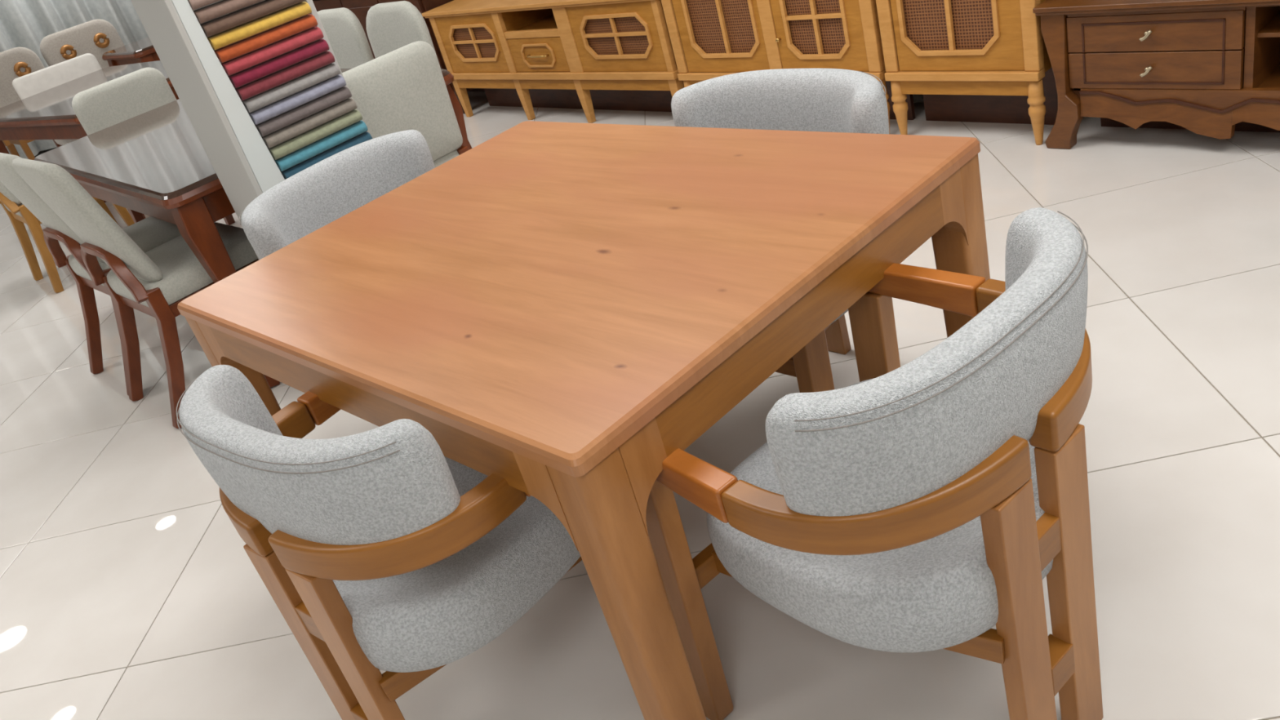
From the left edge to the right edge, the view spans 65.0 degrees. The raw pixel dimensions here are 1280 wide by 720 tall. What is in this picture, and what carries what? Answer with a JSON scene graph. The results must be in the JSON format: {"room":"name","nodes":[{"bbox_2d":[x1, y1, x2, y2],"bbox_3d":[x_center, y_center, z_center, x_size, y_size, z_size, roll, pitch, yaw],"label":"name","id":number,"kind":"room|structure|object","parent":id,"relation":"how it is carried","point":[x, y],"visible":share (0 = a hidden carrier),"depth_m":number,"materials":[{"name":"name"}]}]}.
{"room":"store","nodes":[
{"label":"store","id":0,"kind":"room"},
{"bbox_2d":[0,91,1279,719],"bbox_3d":[-2.372,0.097,4.193,12.800,0.060,6.460,15,42,44],"label":"floor","id":1,"kind":"structure","parent":0,"point":[129,590],"depth_m":2.47,"materials":[{"name":"beige tile"}]},
{"bbox_2d":[0,46,44,159],"bbox_3d":[-4.751,-1.902,7.862,0.554,0.973,0.635,15,42,44],"label":"upholstered chair","id":2,"kind":"object","parent":1,"relation":"on","point":[15,62],"visible":0.3,"depth_m":7.88,"materials":[{"name":"beige fabric"}]},
{"bbox_2d":[12,53,106,202],"bbox_3d":[-3.761,-1.596,6.915,0.560,0.868,0.549,-35,33,-29],"label":"chair","id":3,"kind":"object","parent":1,"relation":"on","point":[28,85],"visible":0.13,"depth_m":6.88,"materials":[{"name":"white fabric"}]},
{"bbox_2d":[0,181,134,293],"bbox_3d":[-3.143,-0.901,5.343,0.550,0.903,0.476,-36,34,-31],"label":"chair","id":4,"kind":"object","parent":1,"relation":"on","point":[18,213],"visible":0.49,"depth_m":5.24,"materials":[{"name":"brown wood"}]},
{"bbox_2d":[40,18,124,68],"bbox_3d":[-4.364,-2.269,8.296,0.554,0.973,0.635,15,42,44],"label":"upholstered chair","id":5,"kind":"object","parent":1,"relation":"on","point":[98,37],"visible":0.3,"depth_m":8.27,"materials":[{"name":"beige fabric"}]},
{"bbox_2d":[0,60,178,218],"bbox_3d":[-3.247,-1.352,6.345,1.762,0.759,1.012,10,39,39],"label":"table","id":6,"kind":"object","parent":1,"relation":"on","point":[48,114],"visible":0.2,"depth_m":6.04,"materials":[{"name":"brown wood"}]},
{"bbox_2d":[0,152,180,395],"bbox_3d":[-2.007,-0.448,3.907,0.480,0.956,0.605,15,42,44],"label":"chair","id":7,"kind":"object","parent":1,"relation":"on","point":[149,233],"visible":0.49,"depth_m":3.83,"materials":[{"name":"brown wood"}]},
{"bbox_2d":[102,36,159,66],"bbox_3d":[-3.598,-2.253,8.097,0.812,0.759,0.912,15,42,44],"label":"table","id":8,"kind":"object","parent":1,"relation":"on","point":[142,51],"visible":0.24,"depth_m":7.64,"materials":[{"name":"brown wood"}]},
{"bbox_2d":[11,157,258,428],"bbox_3d":[-1.673,-0.351,3.562,0.480,0.956,0.605,15,42,44],"label":"chair","id":9,"kind":"object","parent":1,"relation":"on","point":[153,282],"visible":0.76,"depth_m":3.38,"materials":[{"name":"beige fabric"}]},
{"bbox_2d":[71,67,235,225],"bbox_3d":[-2.346,-0.969,5.047,0.534,0.898,0.476,15,42,44],"label":"chair","id":10,"kind":"object","parent":1,"relation":"on","point":[108,104],"visible":0.15,"depth_m":5.01,"materials":[{"name":"beige fabric"}]},
{"bbox_2d":[130,0,361,260],"bbox_3d":[-1.152,-0.781,3.197,0.250,1.750,0.440,15,42,44],"label":"stand","id":11,"kind":"object","parent":1,"relation":"on","point":[243,164],"visible":0.09,"depth_m":2.99,"materials":[{"name":"grey laminate"}]},
{"bbox_2d":[187,0,221,10],"bbox_3d":[-1.167,-1.092,2.938,0.044,0.038,0.332,15,42,44],"label":"swatch","id":12,"kind":"object","parent":11,"relation":"attached to","point":[194,4],"visible":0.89,"depth_m":2.85,"materials":[{"name":"brown fabric"}]},
{"bbox_2d":[192,0,264,23],"bbox_3d":[-1.155,-1.061,2.958,0.044,0.038,0.332,15,42,44],"label":"swatch","id":13,"kind":"object","parent":11,"relation":"attached to","point":[223,7],"visible":0.91,"depth_m":2.90,"materials":[{"name":"brown fabric"}]},
{"bbox_2d":[200,0,305,37],"bbox_3d":[-1.144,-1.029,2.979,0.044,0.038,0.331,15,42,44],"label":"swatch","id":14,"kind":"object","parent":11,"relation":"attached to","point":[237,18],"visible":0.93,"depth_m":2.95,"materials":[{"name":"brown fabric"}]},
{"bbox_2d":[207,1,311,50],"bbox_3d":[-1.132,-0.998,2.999,0.044,0.038,0.331,15,42,44],"label":"swatch","id":15,"kind":"object","parent":11,"relation":"attached to","point":[233,35],"visible":0.94,"depth_m":2.98,"materials":[{"name":"yellow fabric"}]},
{"bbox_2d":[213,13,317,62],"bbox_3d":[-1.120,-0.966,3.019,0.044,0.038,0.330,15,42,44],"label":"swatch","id":16,"kind":"object","parent":11,"relation":"attached to","point":[243,46],"visible":0.95,"depth_m":3.00,"materials":[{"name":"orange fabric"}]},
{"bbox_2d":[221,26,324,75],"bbox_3d":[-1.108,-0.935,3.040,0.044,0.038,0.330,15,42,44],"label":"swatch","id":17,"kind":"object","parent":11,"relation":"attached to","point":[231,67],"visible":0.95,"depth_m":3.02,"materials":[{"name":"red fabric"}]},
{"bbox_2d":[227,39,329,88],"bbox_3d":[-1.096,-0.903,3.060,0.044,0.038,0.329,15,42,44],"label":"swatch","id":18,"kind":"object","parent":11,"relation":"attached to","point":[255,73],"visible":0.94,"depth_m":3.04,"materials":[{"name":"red fabric"}]},
{"bbox_2d":[234,50,335,101],"bbox_3d":[-1.084,-0.872,3.081,0.044,0.038,0.329,15,42,44],"label":"swatch","id":19,"kind":"object","parent":11,"relation":"attached to","point":[250,90],"visible":0.95,"depth_m":3.06,"materials":[{"name":"red fabric"}]},
{"bbox_2d":[241,62,341,112],"bbox_3d":[-1.072,-0.841,3.101,0.044,0.038,0.328,15,42,44],"label":"swatch","id":20,"kind":"object","parent":11,"relation":"attached to","point":[277,93],"visible":0.92,"depth_m":3.08,"materials":[{"name":"grey fabric"}]},
{"bbox_2d":[248,75,346,124],"bbox_3d":[-1.060,-0.809,3.122,0.044,0.038,0.328,15,42,44],"label":"swatch","id":21,"kind":"object","parent":11,"relation":"attached to","point":[270,111],"visible":0.91,"depth_m":3.10,"materials":[{"name":"fabric"}]},
{"bbox_2d":[254,86,351,137],"bbox_3d":[-1.049,-0.778,3.142,0.044,0.038,0.327,15,42,44],"label":"swatch","id":22,"kind":"object","parent":11,"relation":"attached to","point":[285,119],"visible":0.92,"depth_m":3.12,"materials":[{"name":"grey fabric"}]},
{"bbox_2d":[261,97,357,148],"bbox_3d":[-1.037,-0.746,3.162,0.044,0.038,0.327,15,42,44],"label":"swatch","id":23,"kind":"object","parent":11,"relation":"attached to","point":[281,135],"visible":0.91,"depth_m":3.14,"materials":[{"name":"grey fabric"}]},
{"bbox_2d":[267,109,362,159],"bbox_3d":[-1.025,-0.715,3.183,0.044,0.038,0.326,15,42,44],"label":"swatch","id":24,"kind":"object","parent":11,"relation":"attached to","point":[342,122],"visible":0.91,"depth_m":3.17,"materials":[{"name":"fabric"}]},
{"bbox_2d":[273,120,368,171],"bbox_3d":[-1.013,-0.683,3.203,0.044,0.038,0.326,15,42,44],"label":"swatch","id":25,"kind":"object","parent":11,"relation":"attached to","point":[328,142],"visible":0.91,"depth_m":3.19,"materials":[{"name":"teal fabric"}]},
{"bbox_2d":[280,131,372,179],"bbox_3d":[-1.001,-0.652,3.224,0.044,0.038,0.325,15,42,44],"label":"swatch","id":26,"kind":"object","parent":11,"relation":"attached to","point":[365,136],"visible":0.52,"depth_m":3.21,"materials":[{"name":"blue fabric"}]},
{"bbox_2d":[34,68,469,387],"bbox_3d":[-1.624,-0.682,4.321,1.162,0.759,1.872,-36,34,-30],"label":"table","id":27,"kind":"object","parent":1,"relation":"on","point":[154,162],"visible":0.34,"depth_m":3.69,"materials":[{"name":"brown wood"}]},
{"bbox_2d":[239,129,435,259],"bbox_3d":[-0.631,-0.157,2.811,0.560,0.812,0.636,11,39,40],"label":"armchair","id":28,"kind":"object","parent":1,"relation":"on","point":[340,184],"visible":0.3,"depth_m":2.78,"materials":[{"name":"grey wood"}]},
{"bbox_2d":[317,7,373,68],"bbox_3d":[-1.515,-1.181,4.939,0.476,0.933,0.534,15,42,44],"label":"chair","id":29,"kind":"object","parent":1,"relation":"on","point":[346,36],"visible":0.1,"depth_m":4.80,"materials":[{"name":"beige fabric"}]},
{"bbox_2d":[176,364,582,719],"bbox_3d":[-0.366,0.327,1.829,0.636,0.812,0.560,11,39,40],"label":"armchair","id":30,"kind":"object","parent":1,"relation":"on","point":[377,548],"visible":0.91,"depth_m":1.57,"materials":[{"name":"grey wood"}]},
{"bbox_2d":[312,0,474,113],"bbox_3d":[-1.754,-2.144,6.841,0.380,0.830,1.940,-37,34,-31],"label":"base cabinet","id":31,"kind":"object","parent":1,"relation":"on","point":[360,8],"visible":0.05,"depth_m":6.33,"materials":[{"name":"brown wood"}]},
{"bbox_2d":[342,40,468,167],"bbox_3d":[-0.958,-0.717,3.873,0.534,0.898,0.476,15,42,44],"label":"chair","id":32,"kind":"object","parent":1,"relation":"on","point":[404,88],"visible":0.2,"depth_m":3.58,"materials":[{"name":"beige fabric"}]},
{"bbox_2d":[365,0,471,149],"bbox_3d":[-1.139,-1.079,4.564,0.476,0.933,0.534,15,42,44],"label":"chair","id":33,"kind":"object","parent":1,"relation":"on","point":[392,26],"visible":0.09,"depth_m":4.47,"materials":[{"name":"beige fabric"}]},
{"bbox_2d":[422,0,684,123],"bbox_3d":[-0.385,-1.685,5.503,0.436,0.652,1.974,-37,34,-31],"label":"media cabinet","id":34,"kind":"object","parent":1,"relation":"on","point":[588,55],"visible":0.9,"depth_m":5.34,"materials":[{"name":"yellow wood"}]},
{"bbox_2d":[503,28,559,39],"bbox_3d":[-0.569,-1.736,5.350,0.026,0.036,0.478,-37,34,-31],"label":"niche shelf","id":35,"kind":"object","parent":34,"relation":"attached to","point":[548,33],"depth_m":5.33,"materials":[{"name":"brown wood"}]},
{"bbox_2d":[177,120,990,719],"bbox_3d":[-0.111,0.040,2.257,1.389,0.750,1.083,15,42,44],"label":"dining table","id":36,"kind":"object","parent":1,"relation":"on","point":[566,308],"visible":0.81,"depth_m":1.78,"materials":[{"name":"brown wood"}]},
{"bbox_2d":[671,68,888,392],"bbox_3d":[0.315,-0.222,2.423,0.636,0.812,0.560,15,42,44],"label":"armchair","id":37,"kind":"object","parent":1,"relation":"on","point":[804,100],"visible":0.27,"depth_m":2.34,"materials":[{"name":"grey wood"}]},
{"bbox_2d":[661,0,915,133],"bbox_3d":[0.662,-1.482,4.350,0.460,0.890,1.127,-37,34,-31],"label":"sideboard","id":38,"kind":"object","parent":1,"relation":"on","point":[709,39],"visible":0.49,"depth_m":4.21,"materials":[{"name":"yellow wood"}]},
{"bbox_2d":[645,207,1103,719],"bbox_3d":[0.402,0.225,1.599,0.636,0.812,0.560,-34,33,-28],"label":"armchair","id":39,"kind":"object","parent":1,"relation":"on","point":[927,503],"visible":0.98,"depth_m":1.34,"materials":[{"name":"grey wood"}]},
{"bbox_2d":[875,0,1057,145],"bbox_3d":[1.270,-1.306,3.723,0.460,0.890,0.635,-37,34,-31],"label":"sideboard","id":40,"kind":"object","parent":1,"relation":"on","point":[969,60],"visible":0.76,"depth_m":3.69,"materials":[{"name":"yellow wood"}]},
{"bbox_2d":[1032,0,1279,149],"bbox_3d":[2.218,-0.873,2.871,0.450,0.503,2.034,-37,34,-31],"label":"dresser","id":41,"kind":"object","parent":1,"relation":"on","point":[1207,68],"visible":1,"depth_m":3.18,"materials":[{"name":"brown wood"}]},
{"bbox_2d":[1257,13,1279,37],"bbox_3d":[2.193,-0.981,2.828,0.340,0.014,0.710,-37,34,-31],"label":"shelf","id":42,"kind":"object","parent":41,"relation":"attached to","point":[1270,28],"depth_m":2.99,"materials":[{"name":"brown wood"}]},
{"bbox_3d":[-0.525,-2.756,5.275,12.800,2.860,0.100,15,42,44],"label":"wall","id":43,"kind":"structure","parent":0,"visible":0},
{"bbox_2d":[469,88,484,91],"bbox_3d":[-0.257,-1.711,5.827,12.800,0.320,0.018,15,42,44],"label":"baseboard","id":44,"kind":"structure","parent":43,"relation":"attached to","point":[474,89],"depth_m":6.75,"materials":[{"name":"brown wood"}]},
{"bbox_3d":[-3.106,-2.318,2.805,12.800,0.100,6.460,15,42,44],"label":"ceiling","id":45,"kind":"structure","parent":0,"visible":0},
{"bbox_2d":[0,0,148,159],"bbox_3d":[-6.297,-2.647,8.091,0.198,2.723,4.870,15,42,44],"label":"curtain","id":46,"kind":"object","parent":45,"relation":"hanging from","point":[23,23],"visible":0.14,"depth_m":9.03,"materials":[{"name":"fabric"}]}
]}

